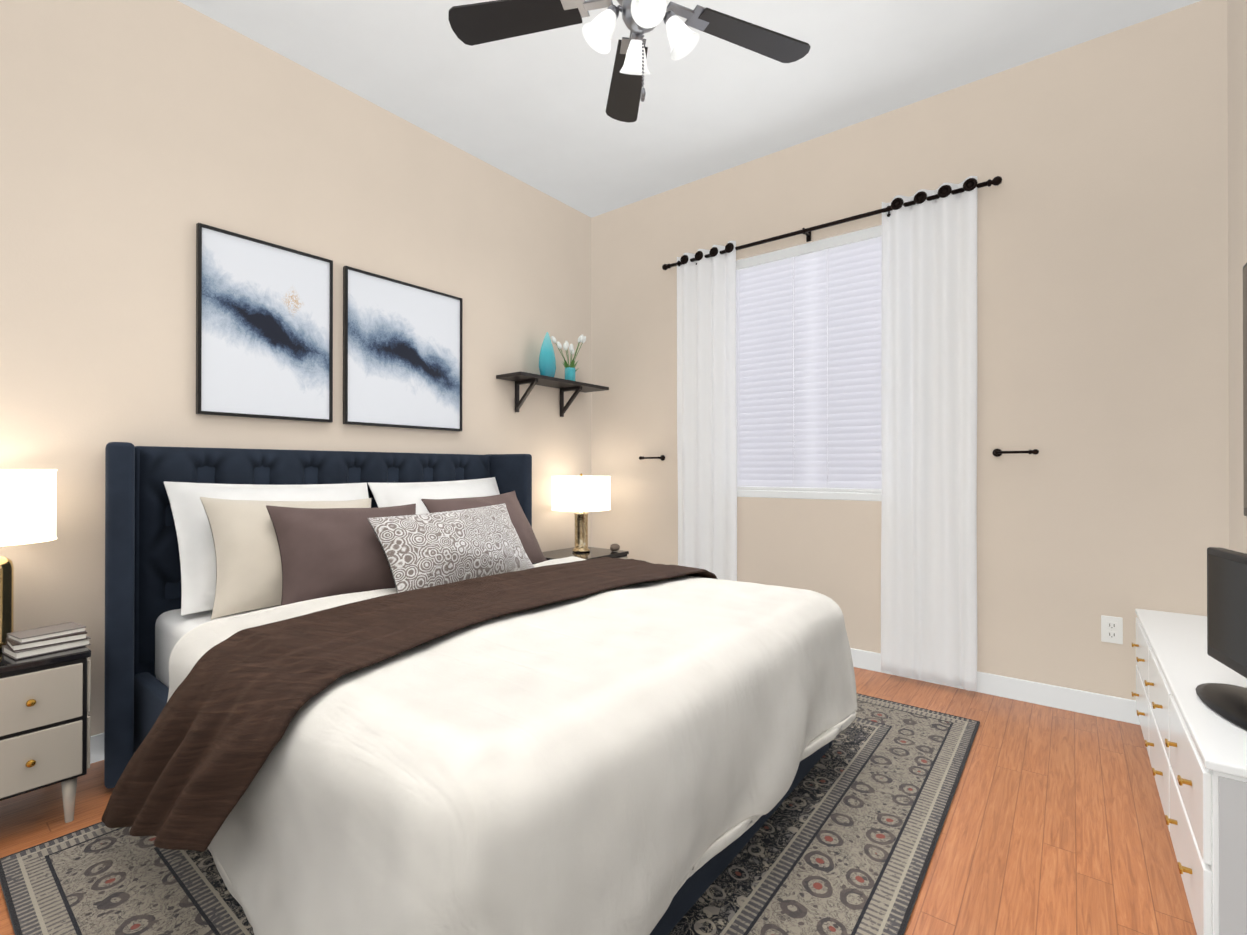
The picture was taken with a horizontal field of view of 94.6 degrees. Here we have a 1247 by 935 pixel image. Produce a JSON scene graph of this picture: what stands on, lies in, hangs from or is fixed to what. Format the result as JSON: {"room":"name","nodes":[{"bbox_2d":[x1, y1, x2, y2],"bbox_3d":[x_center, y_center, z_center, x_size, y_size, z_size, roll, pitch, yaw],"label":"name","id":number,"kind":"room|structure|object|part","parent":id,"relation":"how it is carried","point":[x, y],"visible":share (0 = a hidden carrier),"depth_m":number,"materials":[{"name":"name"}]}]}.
{"room":"bedroom","nodes":[
{"label":"bedroom","id":0,"kind":"room"},
{"bbox_2d":[0,0,590,735],"bbox_3d":[-1.463,-0.404,2.911,0.120,3.010,4.094,0,0,38],"label":"wall","id":1,"kind":"structure","parent":0,"point":[140,140],"depth_m":2.37,"materials":[{"name":"paint"}]},
{"bbox_2d":[90,733,103,763],"bbox_3d":[-1.414,1.051,2.855,0.018,0.100,3.834,0,0,38],"label":"baseboard","id":2,"kind":"structure","parent":1,"relation":"attached to","point":[96,741],"depth_m":2.14,"materials":[{"name":"white wood"}]},
{"bbox_2d":[196,223,332,421],"bbox_3d":[-1.603,-0.619,2.608,0.027,0.793,0.552,0,0,38],"label":"picture","id":3,"kind":"object","parent":1,"relation":"attached to","point":[264,329],"visible":1,"depth_m":2.58,"materials":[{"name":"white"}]},
{"bbox_2d":[343,266,462,430],"bbox_3d":[-1.181,-0.612,3.149,0.027,0.789,0.699,0,0,38],"label":"picture","id":4,"kind":"object","parent":1,"relation":"attached to","point":[402,354],"visible":1,"depth_m":3.11,"materials":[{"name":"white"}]},
{"bbox_2d":[496,371,608,416],"bbox_3d":[-0.457,-0.474,3.913,0.233,0.222,0.850,0,0,38],"label":"wall shelf","id":5,"kind":"object","parent":1,"relation":"attached to","point":[533,380],"visible":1,"depth_m":3.78,"materials":[{"name":"black wood"}]},
{"bbox_2d":[539,332,555,376],"bbox_3d":[-0.508,-0.747,3.846,0.063,0.320,0.150,0,0,38],"label":"vase","id":6,"kind":"object","parent":5,"relation":"on","point":[547,363],"visible":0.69,"depth_m":3.81,"materials":[{"name":"teal glass"}]},
{"bbox_2d":[551,335,585,380],"bbox_3d":[-0.365,-0.758,4.005,0.201,0.343,0.235,0,0,38],"label":"vase","id":7,"kind":"object","parent":5,"relation":"on","point":[570,372],"visible":0.81,"depth_m":3.99,"materials":[{"name":"teal ceramic"}]},
{"bbox_2d":[0,667,1196,934],"bbox_3d":[-0.082,1.137,1.830,3.620,0.080,4.094,0,0,38],"label":"floor","id":8,"kind":"structure","parent":0,"point":[1054,823],"depth_m":1.75,"materials":[{"name":"brown wood"}]},
{"bbox_2d":[0,646,90,822],"bbox_3d":[-2.045,0.833,1.637,0.471,0.527,0.725,0,0,38],"label":"nightstand","id":9,"kind":"object","parent":8,"relation":"on","point":[45,704],"visible":0.85,"depth_m":1.71,"materials":[{"name":"black"}]},
{"bbox_2d":[0,469,56,650],"bbox_3d":[-1.998,0.278,1.798,0.326,0.581,0.326,0,0,38],"label":"lamp","id":10,"kind":"object","parent":9,"relation":"on","point":[27,506],"visible":0.96,"depth_m":1.79,"materials":[{"name":"white fabric"}]},
{"bbox_2d":[2,622,90,659],"bbox_3d":[-1.808,0.539,1.805,0.136,0.059,0.175,0,0,33],"label":"books","id":11,"kind":"object","parent":9,"relation":"on","point":[40,641],"visible":0.98,"depth_m":1.77,"materials":[{"name":"grey paper"}]},
{"bbox_2d":[0,693,979,934],"bbox_3d":[-0.104,1.092,2.029,2.040,0.010,2.700,0,0,38],"label":"rug","id":12,"kind":"object","parent":8,"relation":"on","point":[843,840],"visible":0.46,"depth_m":1.57,"materials":[{"name":"grey fabric"}]},
{"bbox_2d":[102,442,856,934],"bbox_3d":[-0.515,0.499,2.176,2.253,1.170,2.009,0,0,38],"label":"bed","id":13,"kind":"object","parent":12,"relation":"on","point":[382,694],"visible":1,"depth_m":1.43,"materials":[{"name":"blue fabric"}]},
{"bbox_3d":[-0.527,0.683,2.208,1.965,0.280,1.592,0,0,38],"label":"mattress","id":14,"kind":"part","parent":13,"relation":"part of","materials":[{"name":"white fabric"}]},
{"bbox_2d":[200,497,370,619],"bbox_3d":[-1.277,0.331,2.286,0.640,0.480,0.252,4,-35,-47],"label":"pillow","id":15,"kind":"object","parent":13,"relation":"on","point":[241,566],"depth_m":2.09,"materials":[{"name":"beige fabric"}]},
{"bbox_2d":[266,503,415,605],"bbox_3d":[-1.053,0.342,2.264,0.580,0.440,0.244,3,-32,-45],"label":"pillow","id":16,"kind":"object","parent":13,"relation":"on","point":[314,555],"depth_m":2.12,"materials":[{"name":"brown fabric"}]},
{"bbox_2d":[102,557,716,851],"bbox_3d":[-0.546,0.753,2.200,1.085,0.629,2.015,0,0,38],"label":"throw","id":17,"kind":"object","parent":13,"relation":"on","point":[215,770],"depth_m":1.48,"materials":[{"name":"fabric"}]},
{"bbox_2d":[532,547,628,564],"bbox_3d":[-0.347,0.841,3.819,0.471,0.527,0.725,0,0,38],"label":"nightstand","id":18,"kind":"object","parent":8,"relation":"on","point":[594,553],"depth_m":3.89,"materials":[{"name":"black"}]},
{"bbox_2d":[551,473,610,552],"bbox_3d":[-0.290,0.309,3.951,0.406,0.536,0.406,0,0,38],"label":"lamp","id":19,"kind":"object","parent":18,"relation":"on","point":[581,496],"visible":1,"depth_m":3.79,"materials":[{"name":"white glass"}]},
{"bbox_2d":[545,544,619,559],"bbox_3d":[-0.260,0.550,3.794,0.170,0.054,0.592,0,0,38],"label":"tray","id":20,"kind":"object","parent":18,"relation":"on","point":[614,547],"visible":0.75,"depth_m":3.68,"materials":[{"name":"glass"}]},
{"bbox_2d":[1131,609,1246,934],"bbox_3d":[1.781,0.847,1.733,0.295,0.500,1.622,0,0,38],"label":"dresser","id":21,"kind":"object","parent":8,"relation":"on","point":[1196,745],"visible":1,"depth_m":1.35,"materials":[{"name":"white paint"}]},
{"bbox_2d":[1196,547,1246,729],"bbox_3d":[1.528,0.406,1.369,0.216,0.375,0.474,0,0,38],"label":"tv","id":22,"kind":"object","parent":21,"relation":"on","point":[1227,607],"visible":1,"depth_m":1.47,"materials":[{"name":"black plastic"}]},
{"bbox_2d":[178,0,1200,217],"bbox_3d":[-0.082,-1.953,1.842,3.620,0.080,4.094,0,0,38],"label":"ceiling","id":23,"kind":"structure","parent":0,"point":[529,109],"depth_m":2.77,"materials":[{"name":"paint"}]},
{"bbox_2d":[448,0,810,122],"bbox_3d":[0.060,-1.560,1.885,1.312,0.705,1.305,0,0,38],"label":"ceiling fan","id":24,"kind":"object","parent":23,"relation":"hanging from","point":[480,23],"visible":1,"depth_m":2.02,"materials":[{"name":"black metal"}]},
{"bbox_2d":[591,0,1228,699],"bbox_3d":[1.133,-0.402,3.397,3.380,3.010,0.140,0,0,38],"label":"wall","id":25,"kind":"structure","parent":0,"point":[1103,298],"depth_m":2.67,"materials":[{"name":"paint"}]},
{"bbox_2d":[639,455,664,460],"bbox_3d":[0.194,-0.067,3.993,0.187,0.039,0.060,0,0,35],"label":"curtain holdback","id":26,"kind":"object","parent":25,"relation":"attached to","point":[662,457],"depth_m":3.97,"materials":[{"name":"black metal"}]},
{"bbox_2d":[737,489,880,500],"bbox_3d":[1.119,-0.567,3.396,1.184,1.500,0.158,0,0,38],"label":"window sill","id":27,"kind":"structure","parent":25,"relation":"in","point":[855,496],"depth_m":3.33,"materials":[{"name":"white"}]},
{"bbox_2d":[736,225,881,492],"bbox_3d":[1.103,-0.589,3.375,1.148,1.451,0.067,0,0,38],"label":"window blinds","id":28,"kind":"object","parent":25,"relation":"attached to","point":[808,360],"visible":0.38,"depth_m":3.38,"materials":[{"name":"white plastic"}]},
{"bbox_2d":[662,176,1001,690],"bbox_3d":[1.033,-0.163,3.301,1.920,2.462,0.128,0,0,38],"label":"curtains","id":29,"kind":"object","parent":25,"relation":"hanging from","point":[929,441],"visible":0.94,"depth_m":2.94,"materials":[{"name":"white fabric"}]},
{"bbox_3d":[0.524,-0.162,3.668,0.444,2.462,0.082,0,0,38],"label":"panel","id":30,"kind":"part","parent":29,"relation":"part of","materials":[{"name":"white fabric"}]},
{"bbox_3d":[1.041,-1.349,3.315,1.920,0.070,0.104,0,0,38],"label":"rod","id":31,"kind":"part","parent":29,"relation":"part of","materials":[{"name":"black metal"}]},
{"bbox_3d":[1.526,-0.165,2.888,0.444,2.462,0.082,0,0,38],"label":"panel","id":32,"kind":"part","parent":29,"relation":"part of","materials":[{"name":"white fabric"}]},
{"bbox_2d":[850,648,1139,724],"bbox_3d":[1.088,1.053,3.325,3.330,0.100,0.018,0,0,38],"label":"baseboard","id":33,"kind":"structure","parent":25,"relation":"attached to","point":[1097,704],"depth_m":2.65,"materials":[{"name":"white"}]},
{"bbox_2d":[992,449,1038,456],"bbox_3d":[1.844,-0.072,2.710,0.187,0.039,0.060,0,0,41],"label":"curtain holdback","id":34,"kind":"object","parent":25,"relation":"attached to","point":[997,452],"depth_m":2.70,"materials":[{"name":"black metal"}]},
{"bbox_2d":[1101,615,1122,643],"bbox_3d":[2.136,0.710,2.517,0.072,0.116,0.008,0,0,38],"label":"electrical outlet plate","id":35,"kind":"object","parent":25,"relation":"attached to","point":[1111,629],"visible":1,"depth_m":2.51,"materials":[{"name":"white plastic"}]},
{"bbox_2d":[1227,0,1246,553],"bbox_3d":[1.299,-0.412,0.761,0.120,3.010,4.094,0,0,38],"label":"wall","id":36,"kind":"structure","parent":0,"point":[1237,118],"depth_m":2.19,"materials":[{"name":"paint"}]},
{"bbox_2d":[1243,263,1246,515],"bbox_3d":[1.668,-0.257,1.371,0.046,0.835,1.370,0,0,38],"label":"picture frame","id":37,"kind":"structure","parent":36,"relation":"attached to","point":[1245,381],"depth_m":1.89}
]}

